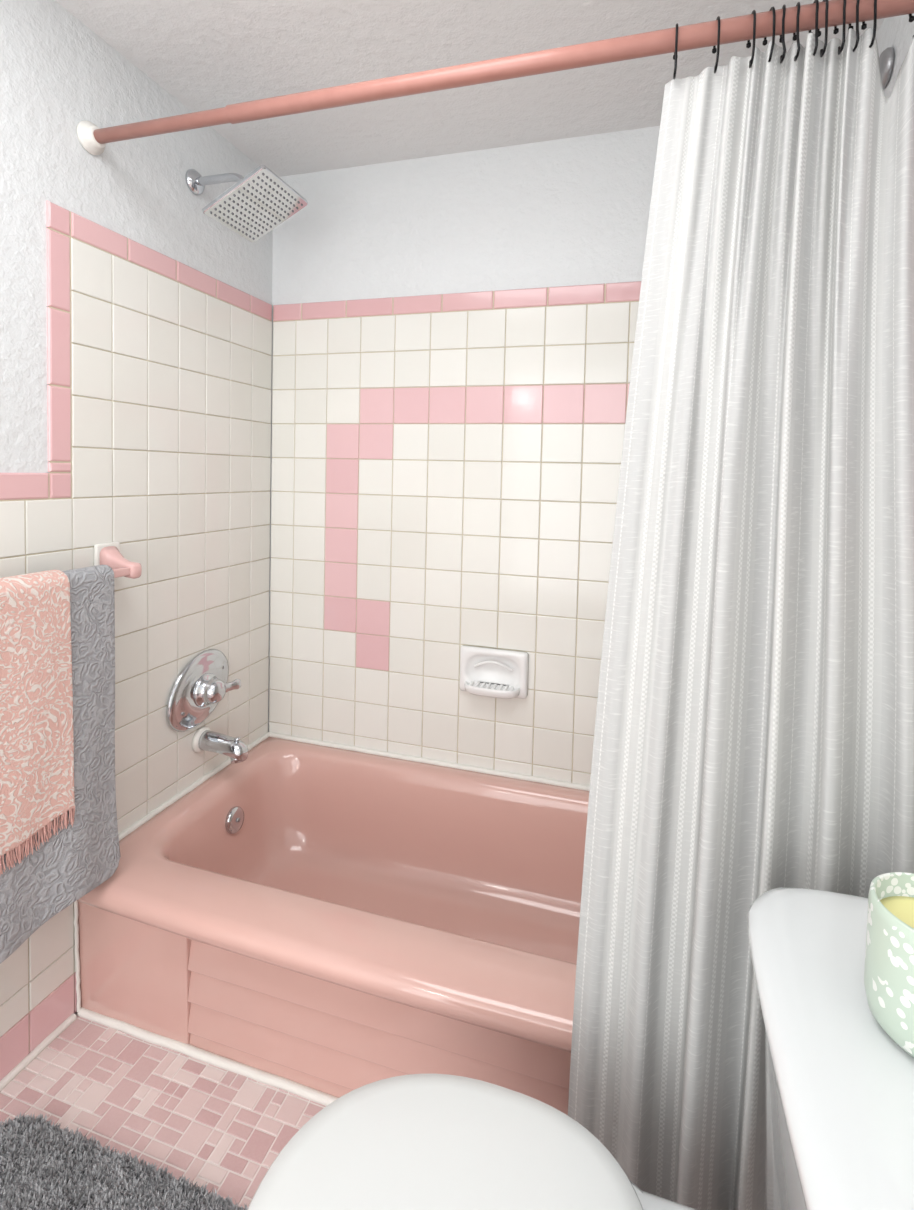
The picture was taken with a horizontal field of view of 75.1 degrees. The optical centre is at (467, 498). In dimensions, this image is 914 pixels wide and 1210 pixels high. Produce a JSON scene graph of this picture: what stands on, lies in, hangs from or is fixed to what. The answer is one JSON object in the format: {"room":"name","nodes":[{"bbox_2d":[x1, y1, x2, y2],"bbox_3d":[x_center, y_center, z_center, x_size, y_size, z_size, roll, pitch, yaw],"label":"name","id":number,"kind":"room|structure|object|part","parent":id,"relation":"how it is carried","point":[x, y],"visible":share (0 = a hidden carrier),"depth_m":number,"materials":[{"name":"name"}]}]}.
{"room":"bathroom","nodes":[
{"label":"bathroom","id":0,"kind":"room"},
{"bbox_2d":[0,0,272,656],"bbox_3d":[-1.166,0.099,0.379,0.103,2.150,3.500,2,3,16],"label":"wall","id":1,"kind":"structure","parent":0,"point":[56,73],"depth_m":1.23,"materials":[{"name":"white paint"}]},
{"bbox_2d":[0,200,271,1080],"bbox_3d":[-1.107,0.301,0.411,0.008,1.744,3.217,2,3,16],"label":"ceramic tiles","id":2,"kind":"structure","parent":1,"relation":"attached to","point":[37,526],"depth_m":1.46,"materials":[{"name":"beige tile"}]},
{"bbox_2d":[94,542,141,578],"bbox_3d":[-0.867,0.149,1.031,0.092,0.075,0.699,2,3,16],"label":"towel bar","id":3,"kind":"object","parent":2,"relation":"attached to","point":[109,554],"visible":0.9,"depth_m":1.32,"materials":[{"name":"pink ceramic"}]},
{"bbox_2d":[0,570,74,873],"bbox_3d":[-0.839,0.411,1.021,0.092,0.538,0.305,2,3,16],"label":"patterned hand towel","id":4,"kind":"object","parent":3,"relation":"hanging from","point":[37,738],"visible":1,"depth_m":1.08,"materials":[{"name":"pink fabric"}]},
{"bbox_2d":[0,565,119,963],"bbox_3d":[-0.833,0.492,1.047,0.077,0.690,0.470,2,3,16],"label":"towel","id":5,"kind":"object","parent":3,"relation":"hanging from","point":[66,867],"visible":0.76,"depth_m":1.19,"materials":[{"name":"grey fabric"}]},
{"bbox_2d":[0,211,271,1051],"bbox_3d":[-1.106,0.297,0.411,0.001,1.734,3.219,2,3,16],"label":"grout","id":6,"kind":"object","parent":2,"relation":"attached to","point":[70,237],"visible":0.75,"depth_m":1.43,"materials":[{"name":"beige"}]},
{"bbox_2d":[166,649,240,731],"bbox_3d":[-0.706,0.528,1.636,0.090,0.203,0.236,2,3,16],"label":"shower valve","id":7,"kind":"object","parent":2,"relation":"attached to","point":[199,687],"visible":1,"depth_m":1.61,"materials":[{"name":"silver metal"}]},
{"bbox_3d":[-0.669,0.527,1.666,0.021,0.032,0.073,3,3,35],"label":"lever","id":8,"kind":"part","parent":7,"relation":"part of","materials":[{"name":"silver metal"}]},
{"bbox_2d":[192,726,247,762],"bbox_3d":[-0.678,0.681,1.646,0.148,0.078,0.068,2,3,16],"label":"tub spout","id":9,"kind":"object","parent":2,"relation":"attached to","point":[204,739],"visible":1,"depth_m":1.63,"materials":[{"name":"silver metal"}]},
{"bbox_2d":[230,757,239,762],"bbox_3d":[-0.632,0.709,1.633,0.040,0.026,0.038,2,3,16],"label":"outlet","id":10,"kind":"object","parent":9,"relation":"attached to","point":[233,759],"depth_m":1.61,"materials":[{"name":"silver metal"}]},
{"bbox_2d":[185,165,307,242],"bbox_3d":[-0.591,-0.785,1.540,0.286,0.164,0.198,2,3,16],"label":"shower head","id":11,"kind":"object","parent":1,"relation":"attached to","point":[260,201],"visible":1,"depth_m":1.52},
{"bbox_3d":[-0.638,-0.815,1.553,0.186,0.066,0.021,2,3,16],"label":"shower arm","id":12,"kind":"part","parent":11,"relation":"part of","materials":[{"name":"silver metal"}]},
{"bbox_2d":[76,0,913,154],"bbox_3d":[-0.047,-0.747,1.057,1.602,0.070,0.064,2,3,16],"label":"curtain rod","id":13,"kind":"object","parent":1,"relation":"attached to","point":[93,139],"visible":1,"depth_m":1.01,"materials":[{"name":"pink paint"}]},
{"bbox_2d":[568,0,913,1209],"bbox_3d":[0.421,0.201,0.861,0.492,1.890,0.223,2,3,16],"label":"shower curtain","id":14,"kind":"object","parent":13,"relation":"hanging from","point":[754,732],"visible":0.9,"depth_m":0.86,"materials":[{"name":"fabric"}]},
{"bbox_2d":[0,1012,325,1208],"bbox_3d":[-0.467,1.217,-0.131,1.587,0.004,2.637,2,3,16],"label":"floor","id":15,"kind":"structure","parent":0,"point":[234,1186],"depth_m":1.13,"materials":[{"name":"pink tile"}]},
{"bbox_2d":[0,1013,76,1090],"bbox_3d":[-1.229,1.183,0.077,0.017,0.017,2.569,2,3,16],"label":"bead","id":16,"kind":"object","parent":15,"relation":"on","point":[14,1072],"visible":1,"depth_m":1.22,"materials":[{"name":"white"}]},
{"bbox_2d":[0,1113,247,1209],"bbox_3d":[-0.648,1.155,0.792,0.618,0.024,0.511,2,3,16],"label":"bath mat","id":17,"kind":"object","parent":15,"relation":"on","point":[44,1166],"visible":1,"depth_m":1.00,"materials":[{"name":"grey fabric"}]},
{"bbox_2d":[74,732,589,1114],"bbox_3d":[-0.012,0.989,1.402,1.594,0.352,0.758,2,3,16],"label":"bathtub","id":18,"kind":"object","parent":15,"relation":"on","point":[317,921],"visible":0.62,"depth_m":1.27,"materials":[{"name":"pink ceramic"}]},
{"bbox_3d":[-0.718,1.000,1.291,0.292,0.292,0.041,2,3,16],"label":"apron panel","id":19,"kind":"part","parent":18,"relation":"part of","materials":[{"name":"pink ceramic"}]},
{"bbox_3d":[-0.651,0.900,1.664,0.022,0.068,0.068,2,3,16],"label":"overflow plate","id":20,"kind":"part","parent":18,"relation":"part of","materials":[{"name":"silver metal"}]},
{"bbox_2d":[247,887,913,1209],"bbox_3d":[0.149,0.829,0.550,0.796,0.735,0.503,2,3,16],"label":"toilet","id":21,"kind":"object","parent":15,"relation":"on","point":[839,1090],"visible":0.96,"depth_m":0.64,"materials":[{"name":"white ceramic"}]},
{"bbox_3d":[-0.027,0.768,0.600,0.428,0.026,0.370,2,3,16],"label":"seat lid","id":22,"kind":"part","parent":21,"relation":"part of","materials":[{"name":"white plastic"}]},
{"bbox_3d":[0.031,0.999,0.591,0.556,0.387,0.368,2,3,16],"label":"bowl","id":23,"kind":"part","parent":21,"relation":"part of","materials":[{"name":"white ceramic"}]},
{"bbox_3d":[0.404,0.665,0.469,0.273,0.299,0.464,2,3,16],"label":"tank","id":24,"kind":"part","parent":21,"relation":"part of","materials":[{"name":"white ceramic"}]},
{"bbox_3d":[0.399,0.495,0.465,0.290,0.049,0.503,2,3,16],"label":"tank lid","id":25,"kind":"part","parent":21,"relation":"part of","materials":[{"name":"white ceramic"}]},
{"bbox_2d":[864,872,913,1056],"bbox_3d":[0.406,0.411,0.517,0.100,0.114,0.100,2,3,16],"label":"candle","id":26,"kind":"object","parent":21,"relation":"on","point":[889,953],"visible":1,"depth_m":0.51,"materials":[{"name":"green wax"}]},
{"bbox_2d":[268,126,659,731],"bbox_3d":[0.133,0.070,1.772,1.604,2.150,0.093,2,3,16],"label":"wall","id":27,"kind":"structure","parent":0,"point":[573,211],"depth_m":1.73,"materials":[{"name":"white paint"}]},
{"bbox_2d":[269,284,638,782],"bbox_3d":[0.117,0.149,1.727,1.590,1.494,0.001,2,3,16],"label":"grout","id":28,"kind":"object","parent":27,"relation":"attached to","point":[628,342],"visible":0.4,"depth_m":1.77,"materials":[{"name":"beige"}]},
{"bbox_2d":[269,281,640,785],"bbox_3d":[0.117,0.139,1.727,1.588,1.476,0.008,2,3,16],"label":"ceramic tiles","id":29,"kind":"structure","parent":27,"relation":"attached to","point":[299,422],"depth_m":1.77,"materials":[{"name":"beige tile"}]},
{"bbox_2d":[459,645,528,698],"bbox_3d":[0.070,0.507,1.722,0.204,0.134,0.056,2,3,16],"label":"soap dish","id":30,"kind":"object","parent":29,"relation":"attached to","point":[484,671],"visible":1,"depth_m":1.73,"materials":[{"name":"white ceramic"}]},
{"bbox_2d":[464,681,519,698],"bbox_3d":[0.068,0.555,1.721,0.166,0.026,0.050,2,3,16],"label":"tray","id":31,"kind":"object","parent":30,"relation":"on","point":[495,689],"depth_m":1.71,"materials":[{"name":"white ceramic"}]},
{"bbox_2d":[55,0,884,176],"bbox_3d":[-0.321,-0.985,0.091,1.810,0.080,3.500,2,3,16],"label":"ceiling","id":32,"kind":"structure","parent":0,"point":[206,54],"depth_m":1.35,"materials":[{"name":"white paint"}]},
{"bbox_2d":[876,13,913,97],"bbox_3d":[0.471,0.159,-0.101,0.103,2.150,3.500,2,3,16],"label":"wall","id":33,"kind":"structure","parent":0,"point":[897,32],"depth_m":1.13,"materials":[{"name":"white paint"}]},
{"bbox_2d":[879,47,893,88],"bbox_3d":[0.815,-0.844,1.167,0.015,0.068,0.068,2,3,16],"label":"handle","id":34,"kind":"object","parent":33,"relation":"attached to","point":[886,59],"visible":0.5,"depth_m":1.15,"materials":[{"name":"grey metal"}]}
]}

